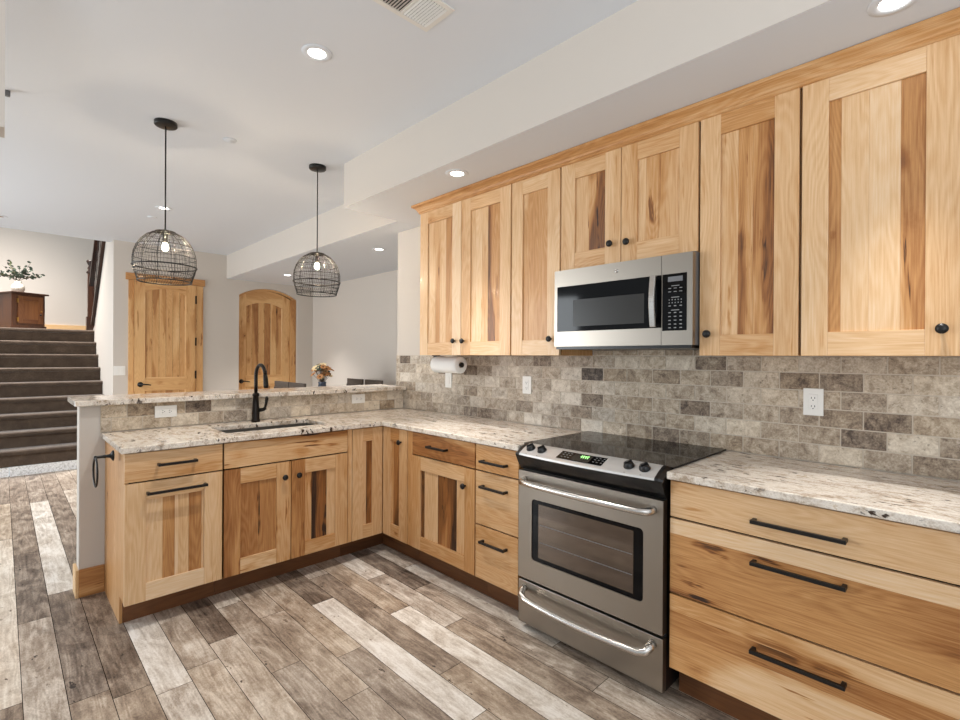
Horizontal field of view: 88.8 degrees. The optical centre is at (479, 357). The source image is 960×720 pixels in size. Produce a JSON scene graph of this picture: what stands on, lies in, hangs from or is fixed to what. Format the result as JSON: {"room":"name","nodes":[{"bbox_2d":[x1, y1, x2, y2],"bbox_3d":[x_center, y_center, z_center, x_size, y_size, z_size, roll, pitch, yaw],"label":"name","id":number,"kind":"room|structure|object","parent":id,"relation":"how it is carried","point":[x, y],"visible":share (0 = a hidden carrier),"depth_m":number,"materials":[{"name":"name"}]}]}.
{"room":"kitchen","nodes":[
{"label":"kitchen","id":0,"kind":"room"},
{"bbox_2d":[0,0,4,137],"bbox_3d":[-1.868,-1.066,1.061,1.206,0.765,0.100,0,0,-44],"label":"wall","id":1,"kind":"structure","parent":0,"point":[2,2],"depth_m":1.44,"materials":[{"name":"beige paint"}]},
{"bbox_2d":[0,227,99,325],"bbox_3d":[-7.504,-2.096,7.823,4.600,3.600,0.100,0,0,-44],"label":"wall","id":2,"kind":"structure","parent":0,"point":[62,260],"depth_m":8.16,"materials":[{"name":"beige paint"}]},
{"bbox_2d":[45,324,85,329],"bbox_3d":[-7.507,-0.491,7.747,4.500,0.130,0.020,0,0,-44],"label":"baseboard","id":3,"kind":"structure","parent":2,"relation":"attached to","point":[70,327],"depth_m":8.25,"materials":[{"name":"brown wood"}]},
{"bbox_2d":[93,242,111,394],"bbox_3d":[-5.220,-0.431,6.844,0.110,3.500,1.710,0,0,-44],"label":"wall","id":4,"kind":"structure","parent":0,"point":[102,327],"depth_m":6.56,"materials":[{"name":"beige paint"}]},
{"bbox_2d":[111,240,312,394],"bbox_3d":[-3.642,-0.070,7.097,2.722,2.795,0.140,0,0,-44],"label":"wall","id":5,"kind":"structure","parent":0,"point":[220,293],"depth_m":6.89,"materials":[{"name":"beige paint"}]},
{"bbox_2d":[114,366,124,374],"bbox_3d":[-4.517,0.159,6.137,0.120,0.117,0.010,0,0,-44],"label":"light switch","id":6,"kind":"object","parent":5,"relation":"attached to","point":[118,370],"visible":1,"depth_m":6.14,"materials":[{"name":"white plastic"}]},
{"bbox_2d":[125,272,204,393],"bbox_3d":[-4.148,0.123,6.484,0.900,2.405,0.030,0,0,-44],"label":"trim","id":7,"kind":"structure","parent":5,"relation":"attached to","point":[199,284],"depth_m":6.51,"materials":[{"name":"brown wood"}]},
{"bbox_2d":[134,280,196,393],"bbox_3d":[-4.132,0.170,6.457,0.704,2.312,0.090,0,0,-44],"label":"door","id":8,"kind":"structure","parent":5,"relation":"in","point":[165,340],"depth_m":6.46,"materials":[{"name":"brown wood"}]},
{"bbox_2d":[239,291,289,389],"bbox_3d":[-3.269,0.157,7.435,0.770,2.345,0.090,0,0,-44],"label":"door","id":9,"kind":"structure","parent":5,"relation":"in","point":[264,316],"depth_m":7.44,"materials":[{"name":"brown wood"}]},
{"bbox_2d":[239,289,295,382],"bbox_3d":[-3.248,0.143,7.477,0.861,2.373,0.070,0,0,-44],"label":"trim","id":10,"kind":"structure","parent":5,"relation":"attached to","point":[292,355],"depth_m":7.71,"materials":[{"name":"brown wood"}]},
{"bbox_2d":[76,406,395,569],"bbox_3d":[-1.497,0.810,3.557,2.210,1.070,0.110,0,0,-44],"label":"wall","id":11,"kind":"structure","parent":0,"point":[90,551],"depth_m":2.78,"materials":[{"name":"beige paint"}]},
{"bbox_2d":[73,563,104,598],"bbox_3d":[-2.253,1.264,2.820,0.130,0.155,0.140,0,0,-44],"label":"baseboard","id":12,"kind":"structure","parent":11,"relation":"attached to","point":[88,581],"depth_m":2.77,"materials":[{"name":"brown wood"}]},
{"bbox_2d":[67,384,405,406],"bbox_3d":[-1.577,0.256,3.617,2.224,0.031,0.425,0,0,-44],"label":"bar","id":13,"kind":"object","parent":11,"relation":"on","point":[97,400],"visible":0.96,"depth_m":3.27,"materials":[{"name":"beige stone"}]},
{"bbox_2d":[100,390,402,432],"bbox_3d":[-1.423,0.352,3.541,2.105,0.158,0.010,0,0,-44],"label":"tile backsplash","id":14,"kind":"structure","parent":11,"relation":"attached to","point":[123,417],"depth_m":3.31,"materials":[{"name":"beige tile"}]},
{"bbox_2d":[155,405,176,417],"bbox_3d":[-1.939,0.330,3.024,0.117,0.072,0.009,0,0,-44],"label":"wall outlet","id":15,"kind":"object","parent":14,"relation":"attached to","point":[170,410],"visible":1,"depth_m":3.02,"materials":[{"name":"white plastic"}]},
{"bbox_2d":[160,408,172,414],"bbox_3d":[-1.937,0.330,3.022,0.068,0.033,0.003,0,0,-44],"label":"receptacle","id":16,"kind":"object","parent":15,"relation":"attached to","point":[163,411],"depth_m":3.02,"materials":[{"name":"white plastic"}]},
{"bbox_2d":[352,394,364,403],"bbox_3d":[-0.982,0.330,3.960,0.117,0.072,0.009,0,0,-44],"label":"wall outlet","id":17,"kind":"object","parent":14,"relation":"attached to","point":[356,398],"visible":1,"depth_m":3.96,"materials":[{"name":"white plastic"}]},
{"bbox_2d":[0,0,637,254],"bbox_3d":[-1.732,-1.510,2.171,6.950,0.120,9.940,0,0,-44],"label":"ceiling","id":18,"kind":"structure","parent":0,"point":[82,150],"depth_m":2.71,"materials":[{"name":"white paint"}]},
{"bbox_2d":[5,90,9,96],"bbox_3d":[-2.571,-1.439,2.665,0.022,0.032,0.020,0,0,-44],"label":"ceiling sensor","id":19,"kind":"object","parent":18,"relation":"attached to","point":[7,92],"visible":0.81,"depth_m":2.66,"materials":[{"name":"grey plastic"}]},
{"bbox_2d":[130,118,197,285],"bbox_3d":[-1.940,-0.959,3.020,0.348,0.986,0.348,0,0,-44],"label":"pendant lamp","id":20,"kind":"object","parent":18,"relation":"hanging from","point":[163,123],"visible":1,"depth_m":3.00,"materials":[{"name":"black metal"}]},
{"bbox_2d":[162,229,167,243],"bbox_3d":[-1.941,-0.749,3.020,0.029,0.080,0.029,0,0,-44],"label":"socket","id":21,"kind":"object","parent":20,"relation":"attached to","point":[166,239],"depth_m":3.01,"materials":[{"name":"gold metal"}]},
{"bbox_2d":[156,206,171,209],"bbox_3d":[-3.078,-1.458,4.771,0.140,0.006,0.140,0,0,-44],"label":"recessed light","id":22,"kind":"object","parent":18,"relation":"in","point":[158,207],"visible":0.91,"depth_m":4.77,"materials":[{"name":"white paint"}]},
{"bbox_2d":[223,137,236,142],"bbox_3d":[-1.663,-1.448,3.259,0.082,0.006,0.082,0,0,-44],"label":"sprinkler cover","id":23,"kind":"object","parent":18,"relation":"attached to","point":[226,139],"visible":1,"depth_m":3.25,"materials":[{"name":"white paint"}]},
{"bbox_2d":[301,44,331,61],"bbox_3d":[-0.772,-1.441,2.319,0.140,0.006,0.140,0,0,-44],"label":"recessed light","id":24,"kind":"object","parent":18,"relation":"in","point":[314,52],"visible":1,"depth_m":2.31,"materials":[{"name":"white paint"}]},
{"bbox_2d":[293,163,340,296],"bbox_3d":[-1.231,-0.963,3.706,0.348,0.972,0.348,0,0,-44],"label":"pendant lamp","id":25,"kind":"object","parent":18,"relation":"hanging from","point":[315,167],"visible":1,"depth_m":3.68,"materials":[{"name":"black metal"}]},
{"bbox_2d":[315,253,318,261],"bbox_3d":[-1.233,-0.760,3.706,0.029,0.080,0.029,0,0,-44],"label":"socket","id":26,"kind":"object","parent":25,"relation":"attached to","point":[316,256],"depth_m":3.69,"materials":[{"name":"gold metal"}]},
{"bbox_2d":[373,0,454,31],"bbox_3d":[-0.295,-1.437,1.967,0.350,0.008,0.190,0,0,-44],"label":"ceiling vent","id":27,"kind":"object","parent":18,"relation":"in","point":[424,14],"visible":1,"depth_m":2.02,"materials":[{"name":"white metal"}]},
{"bbox_2d":[312,270,397,386],"bbox_3d":[-1.297,0.110,6.559,0.120,2.465,3.910,0,0,-44],"label":"wall","id":28,"kind":"structure","parent":0,"point":[355,329],"depth_m":6.90,"materials":[{"name":"beige paint"}]},
{"bbox_2d":[0,469,737,719],"bbox_3d":[-1.718,1.376,2.107,6.900,0.060,9.800,0,0,-44],"label":"floor","id":29,"kind":"structure","parent":0,"point":[377,632],"depth_m":2.24,"materials":[{"name":"brown"}]},
{"bbox_2d":[0,327,103,477],"bbox_3d":[-6.621,0.447,6.334,2.596,1.729,3.250,0,0,-44],"label":"staircase","id":30,"kind":"structure","parent":29,"relation":"on","point":[40,368],"depth_m":6.21,"materials":[{"name":"brown carpet"}]},
{"bbox_2d":[0,291,48,328],"bbox_3d":[-6.748,-0.682,7.181,0.552,0.522,0.445,0,0,22],"label":"base cabinet","id":31,"kind":"object","parent":30,"relation":"on","point":[17,309],"visible":0.94,"depth_m":7.01,"materials":[{"name":"brown wood"}]},
{"bbox_2d":[11,281,24,291],"bbox_3d":[-6.721,-1.029,7.125,0.155,0.172,0.155,0,0,-44],"label":"vase","id":32,"kind":"object","parent":31,"relation":"on","point":[17,286],"visible":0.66,"depth_m":7.08,"materials":[{"name":"beige ceramic"}]},
{"bbox_2d":[0,260,44,280],"bbox_3d":[-6.733,-1.250,7.148,0.670,0.325,0.261,0,0,0],"label":"leafy branches","id":33,"kind":"object","parent":32,"relation":"in","point":[15,274],"visible":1,"depth_m":7.13,"materials":[{"name":"green plant"}]},
{"bbox_2d":[86,240,105,329],"bbox_3d":[-5.368,-1.567,6.957,0.175,2.310,1.970,0,0,-44],"label":"stair railing","id":34,"kind":"object","parent":30,"relation":"attached to","point":[94,268],"visible":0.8,"depth_m":7.31,"materials":[{"name":"brown wood"}]},
{"bbox_2d":[104,441,222,623],"bbox_3d":[-1.772,0.903,2.735,0.440,0.882,0.679,0,0,-44],"label":"base cabinet","id":35,"kind":"object","parent":29,"relation":"on","point":[163,508],"visible":0.99,"depth_m":2.53,"materials":[{"name":"brown wood"}]},
{"bbox_2d":[92,450,114,487],"bbox_3d":[-1.879,0.554,2.446,0.080,0.174,0.152,0,0,-44],"label":"towel ring","id":36,"kind":"object","parent":35,"relation":"attached to","point":[111,455],"visible":1,"depth_m":2.45,"materials":[{"name":"black metal"}]},
{"bbox_2d":[274,381,288,387],"bbox_3d":[-2.134,0.803,5.724,0.420,1.070,0.396,0,0,-44],"label":"dining chair","id":37,"kind":"object","parent":29,"relation":"on","point":[278,384],"visible":0.15,"depth_m":5.58,"materials":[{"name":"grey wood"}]},
{"bbox_2d":[214,429,351,594],"bbox_3d":[-1.321,0.906,3.151,0.782,0.882,0.632,0,0,-44],"label":"base cabinet","id":38,"kind":"object","parent":29,"relation":"on","point":[287,500],"visible":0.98,"depth_m":2.92,"materials":[{"name":"brown wood"}]},
{"bbox_2d":[289,382,305,387],"bbox_3d":[-1.854,0.805,5.438,0.420,1.070,0.396,0,0,-44],"label":"dining chair","id":39,"kind":"object","parent":29,"relation":"on","point":[291,384],"visible":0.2,"depth_m":5.31,"materials":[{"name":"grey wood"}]},
{"bbox_2d":[346,378,363,385],"bbox_3d":[-1.760,0.805,6.272,0.420,1.070,0.396,0,0,-44],"label":"dining chair","id":40,"kind":"object","parent":29,"relation":"on","point":[350,381],"visible":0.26,"depth_m":6.38,"materials":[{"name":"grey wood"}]},
{"bbox_2d":[365,379,382,384],"bbox_3d":[-1.453,0.807,5.957,0.420,1.070,0.396,0,0,-44],"label":"dining chair","id":41,"kind":"object","parent":29,"relation":"on","point":[367,382],"visible":0.19,"depth_m":6.08,"materials":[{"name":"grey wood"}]},
{"bbox_2d":[340,426,418,560],"bbox_3d":[-0.655,0.909,3.640,0.850,0.882,0.908,0,0,-44],"label":"base cabinet","id":42,"kind":"object","parent":29,"relation":"on","point":[379,453],"visible":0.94,"depth_m":3.31,"materials":[{"name":"brown wood"}]},
{"bbox_2d":[101,408,581,453],"bbox_3d":[-0.759,0.451,2.865,2.102,0.030,1.885,0,0,-44],"label":"countertop","id":43,"kind":"structure","parent":42,"relation":"on","point":[495,433],"depth_m":2.98,"materials":[{"name":"beige stone"}]},
{"bbox_2d":[251,363,268,421],"bbox_3d":[-1.470,0.234,3.274,0.107,0.396,0.173,0,0,-24],"label":"faucet","id":44,"kind":"object","parent":43,"relation":"on","point":[256,410],"visible":1,"depth_m":3.30,"materials":[{"name":"black metal"}]},
{"bbox_2d":[221,423,313,432],"bbox_3d":[-1.349,0.565,3.154,0.651,0.204,0.356,0,0,-44],"label":"sink","id":45,"kind":"object","parent":43,"relation":"in","point":[299,424],"visible":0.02,"depth_m":3.30,"materials":[{"name":"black metal"}]},
{"bbox_2d":[408,431,486,594],"bbox_3d":[-0.050,0.913,3.152,0.637,0.882,0.634,0,0,-44],"label":"base cabinet","id":46,"kind":"object","parent":29,"relation":"on","point":[442,523],"visible":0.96,"depth_m":2.94,"materials":[{"name":"brown wood"}]},
{"bbox_2d":[475,444,522,610],"bbox_3d":[0.286,0.916,2.809,0.637,0.882,0.322,0,0,-44],"label":"base cabinet","id":47,"kind":"object","parent":29,"relation":"on","point":[497,474],"visible":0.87,"depth_m":2.60,"materials":[{"name":"brown wood"}]},
{"bbox_2d":[515,431,726,692],"bbox_3d":[0.662,0.890,2.401,0.712,0.939,0.783,0,0,-44],"label":"range","id":48,"kind":"object","parent":29,"relation":"on","point":[594,523],"visible":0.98,"depth_m":2.15,"materials":[{"name":"silver metal"}]},
{"bbox_2d":[524,431,726,468],"bbox_3d":[0.710,0.441,2.444,0.586,0.008,0.783,0,0,-44],"label":"cooktop","id":49,"kind":"object","parent":48,"relation":"in","point":[669,455],"depth_m":2.37,"materials":[{"name":"grey glass"}]},
{"bbox_2d":[669,480,959,719],"bbox_3d":[1.258,0.923,1.815,0.637,0.882,0.887,0,0,-44],"label":"base cabinet","id":50,"kind":"object","parent":29,"relation":"on","point":[780,610],"visible":0.99,"depth_m":1.60,"materials":[{"name":"brown wood"}]},
{"bbox_2d":[667,451,959,533],"bbox_3d":[1.278,0.465,1.828,0.641,0.030,0.902,0,0,-44],"label":"countertop","id":51,"kind":"structure","parent":50,"relation":"on","point":[933,503],"depth_m":1.73,"materials":[{"name":"beige stone"}]},
{"bbox_3d":[-1.794,0.960,5.834,0.720,0.760,1.500,0,0,-44],"label":"dining table","id":52,"kind":"object","parent":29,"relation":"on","visible":0},
{"bbox_2d":[318,382,325,386],"bbox_3d":[-1.886,0.432,5.852,0.169,0.295,0.169,0,0,-44],"label":"flower vase","id":53,"kind":"object","parent":52,"relation":"on","point":[320,384],"visible":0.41,"depth_m":5.81,"materials":[{"name":"blue glass"}]},
{"bbox_2d":[310,363,333,381],"bbox_3d":[-1.888,0.198,5.856,0.257,0.286,0.255,0,0,10],"label":"flower bouquet","id":54,"kind":"object","parent":53,"relation":"in","point":[323,368],"visible":0.98,"depth_m":5.82,"materials":[{"name":"orange plant"}]},
{"bbox_2d":[227,0,959,287],"bbox_3d":[0.129,-1.275,3.859,1.927,0.331,9.750,0,0,-44],"label":"ceiling","id":55,"kind":"structure","parent":0,"point":[646,60],"depth_m":2.26,"materials":[{"name":"beige paint"}]},
{"bbox_2d":[372,248,385,250],"bbox_3d":[-1.040,-1.116,5.042,0.140,0.006,0.140,0,0,-44],"label":"recessed light","id":56,"kind":"object","parent":55,"relation":"in","point":[375,249],"visible":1,"depth_m":5.04,"materials":[{"name":"white paint"}]},
{"bbox_2d":[446,169,467,177],"bbox_3d":[-0.139,-1.108,2.947,0.140,0.006,0.140,0,0,-44],"label":"recessed light","id":57,"kind":"object","parent":55,"relation":"in","point":[454,173],"visible":1,"depth_m":2.94,"materials":[{"name":"white paint"}]},
{"bbox_2d":[867,0,917,16],"bbox_3d":[1.279,-1.098,1.509,0.140,0.006,0.140,0,0,-44],"label":"recessed light","id":58,"kind":"object","parent":55,"relation":"in","point":[876,8],"visible":1,"depth_m":1.53,"materials":[{"name":"white paint"}]},
{"bbox_2d":[397,226,959,481],"bbox_3d":[0.990,0.128,2.676,0.110,2.465,4.840,0,0,-44],"label":"wall","id":59,"kind":"structure","parent":0,"point":[408,300],"depth_m":4.23,"materials":[{"name":"beige paint"}]},
{"bbox_2d":[420,184,531,355],"bbox_3d":[-0.021,-0.534,3.362,0.358,1.033,0.891,0,0,-44],"label":"upper cabinet","id":60,"kind":"object","parent":59,"relation":"attached to","point":[466,245],"visible":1,"depth_m":3.21,"materials":[{"name":"brown wood"}]},
{"bbox_2d":[432,355,463,367],"bbox_3d":[-0.236,0.024,3.587,0.040,0.086,0.321,0,0,-44],"label":"paper towel holder","id":61,"kind":"object","parent":60,"relation":"attached to","point":[461,365],"visible":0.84,"depth_m":3.48,"materials":[{"name":"black metal"}]},
{"bbox_2d":[430,356,466,372],"bbox_3d":[-0.231,0.050,3.583,0.120,0.120,0.275,0,0,-44],"label":"paper towel roll","id":62,"kind":"object","parent":61,"relation":"hanging from","point":[438,364],"visible":1,"depth_m":3.52,"materials":[{"name":"white paper"}]},
{"bbox_2d":[511,168,592,355],"bbox_3d":[0.418,-0.531,2.913,0.358,1.033,0.359,0,0,-44],"label":"upper cabinet","id":63,"kind":"object","parent":59,"relation":"attached to","point":[536,200],"visible":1,"depth_m":2.81,"materials":[{"name":"brown wood"}]},
{"bbox_2d":[561,122,700,270],"bbox_3d":[0.806,-0.757,2.517,0.358,0.575,0.743,0,0,-44],"label":"upper cabinet","id":64,"kind":"object","parent":59,"relation":"attached to","point":[641,199],"visible":0.86,"depth_m":2.37,"materials":[{"name":"brown wood"}]},
{"bbox_2d":[554,251,699,349],"bbox_3d":[0.778,-0.256,2.492,0.426,0.423,0.739,0,0,-44],"label":"microwave","id":65,"kind":"object","parent":64,"relation":"attached to","point":[652,303],"visible":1,"depth_m":2.32,"materials":[{"name":"grey metal"}]},
{"bbox_2d":[396,350,959,480],"bbox_3d":[0.542,0.199,3.049,0.009,0.488,3.678,0,0,-44],"label":"tile backsplash","id":66,"kind":"structure","parent":59,"relation":"attached to","point":[896,414],"depth_m":2.35,"materials":[{"name":"beige tile"}]},
{"bbox_2d":[445,373,451,387],"bbox_3d":[-0.249,0.174,3.843,0.010,0.117,0.074,0,0,-44],"label":"light switch","id":67,"kind":"object","parent":66,"relation":"attached to","point":[448,376],"visible":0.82,"depth_m":3.83,"materials":[{"name":"white plastic"}]},
{"bbox_2d":[523,376,530,393],"bbox_3d":[0.312,0.180,3.270,0.009,0.117,0.074,0,0,-44],"label":"wall outlet","id":68,"kind":"object","parent":66,"relation":"attached to","point":[526,379],"visible":1,"depth_m":3.26,"materials":[{"name":"white plastic"}]},
{"bbox_2d":[525,380,528,389],"bbox_3d":[0.310,0.180,3.268,0.003,0.068,0.033,0,0,-44],"label":"receptacle","id":69,"kind":"object","parent":68,"relation":"attached to","point":[526,381],"depth_m":3.26,"materials":[{"name":"white plastic"}]},
{"bbox_2d":[803,388,823,415],"bbox_3d":[1.440,0.190,2.117,0.009,0.117,0.074,0,0,-44],"label":"wall outlet","id":70,"kind":"object","parent":66,"relation":"attached to","point":[813,399],"visible":1,"depth_m":2.11,"materials":[{"name":"white plastic"}]},
{"bbox_2d":[809,394,817,409],"bbox_3d":[1.438,0.190,2.115,0.003,0.068,0.033,0,0,-44],"label":"receptacle","id":71,"kind":"object","parent":70,"relation":"attached to","point":[813,398],"depth_m":2.11,"materials":[{"name":"white plastic"}]},
{"bbox_2d":[411,7,959,214],"bbox_3d":[0.657,-1.072,2.667,0.384,0.062,2.926,0,0,-44],"label":"crown molding","id":72,"kind":"structure","parent":59,"relation":"attached to","point":[945,25],"depth_m":2.00,"materials":[{"name":"brown wood"}]},
{"bbox_2d":[699,88,802,355],"bbox_3d":[1.199,-0.526,2.115,0.358,1.033,0.379,0,0,-44],"label":"upper cabinet","id":73,"kind":"object","parent":59,"relation":"attached to","point":[751,185],"visible":0.99,"depth_m":2.00,"materials":[{"name":"brown wood"}]},
{"bbox_2d":[801,34,959,355],"bbox_3d":[1.495,-0.523,1.812,0.358,1.033,0.465,0,0,-44],"label":"upper cabinet","id":74,"kind":"object","parent":59,"relation":"attached to","point":[880,270],"visible":1,"depth_m":1.70,"materials":[{"name":"brown wood"}]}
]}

